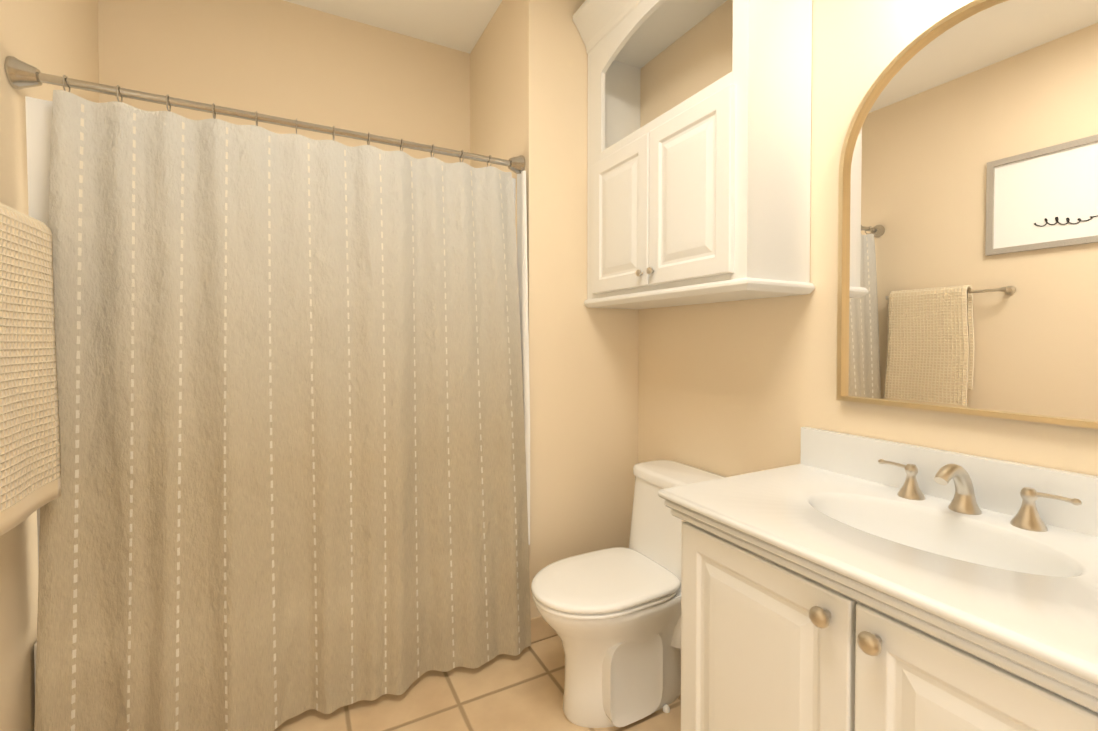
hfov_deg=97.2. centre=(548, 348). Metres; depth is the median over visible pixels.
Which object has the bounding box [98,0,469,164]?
wall
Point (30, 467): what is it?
towel
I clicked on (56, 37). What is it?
wall
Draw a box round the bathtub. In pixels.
[34,641,36,685]
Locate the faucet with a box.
[878,459,1081,531]
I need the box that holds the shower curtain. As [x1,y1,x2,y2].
[5,56,530,730]
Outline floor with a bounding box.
[274,635,680,730]
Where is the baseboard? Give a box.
[531,616,556,643]
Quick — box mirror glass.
[836,0,1097,428]
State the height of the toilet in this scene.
0.741 m
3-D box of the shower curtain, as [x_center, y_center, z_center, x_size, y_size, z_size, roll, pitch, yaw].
[-0.751,0.194,1.613,1.498,1.960,0.225,-1,1,-28]
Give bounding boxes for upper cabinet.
[573,0,814,308]
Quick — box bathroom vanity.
[658,427,1097,730]
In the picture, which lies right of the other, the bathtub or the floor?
the floor
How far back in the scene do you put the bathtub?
1.36 m
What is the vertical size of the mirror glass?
0.930 m
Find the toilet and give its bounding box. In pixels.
[531,460,724,727]
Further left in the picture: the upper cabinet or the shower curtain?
the shower curtain
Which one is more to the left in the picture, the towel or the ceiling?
the towel
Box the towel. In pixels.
[0,203,60,535]
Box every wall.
[0,0,98,730]
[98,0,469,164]
[470,0,638,617]
[638,0,1097,476]
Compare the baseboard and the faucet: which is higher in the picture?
the faucet
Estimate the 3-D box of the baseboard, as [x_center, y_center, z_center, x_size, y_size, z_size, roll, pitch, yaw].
[0.155,1.146,2.088,0.549,0.100,0.021,-1,1,-28]
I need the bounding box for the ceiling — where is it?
[284,0,501,53]
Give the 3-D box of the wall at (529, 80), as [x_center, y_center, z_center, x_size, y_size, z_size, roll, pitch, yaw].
[0.019,-0.186,2.474,0.670,2.750,0.850,-1,1,-28]
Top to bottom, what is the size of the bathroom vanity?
0.967 m
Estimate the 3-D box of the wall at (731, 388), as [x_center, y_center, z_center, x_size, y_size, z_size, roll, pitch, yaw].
[1.209,-0.158,0.794,0.120,2.750,3.230,-1,1,-28]

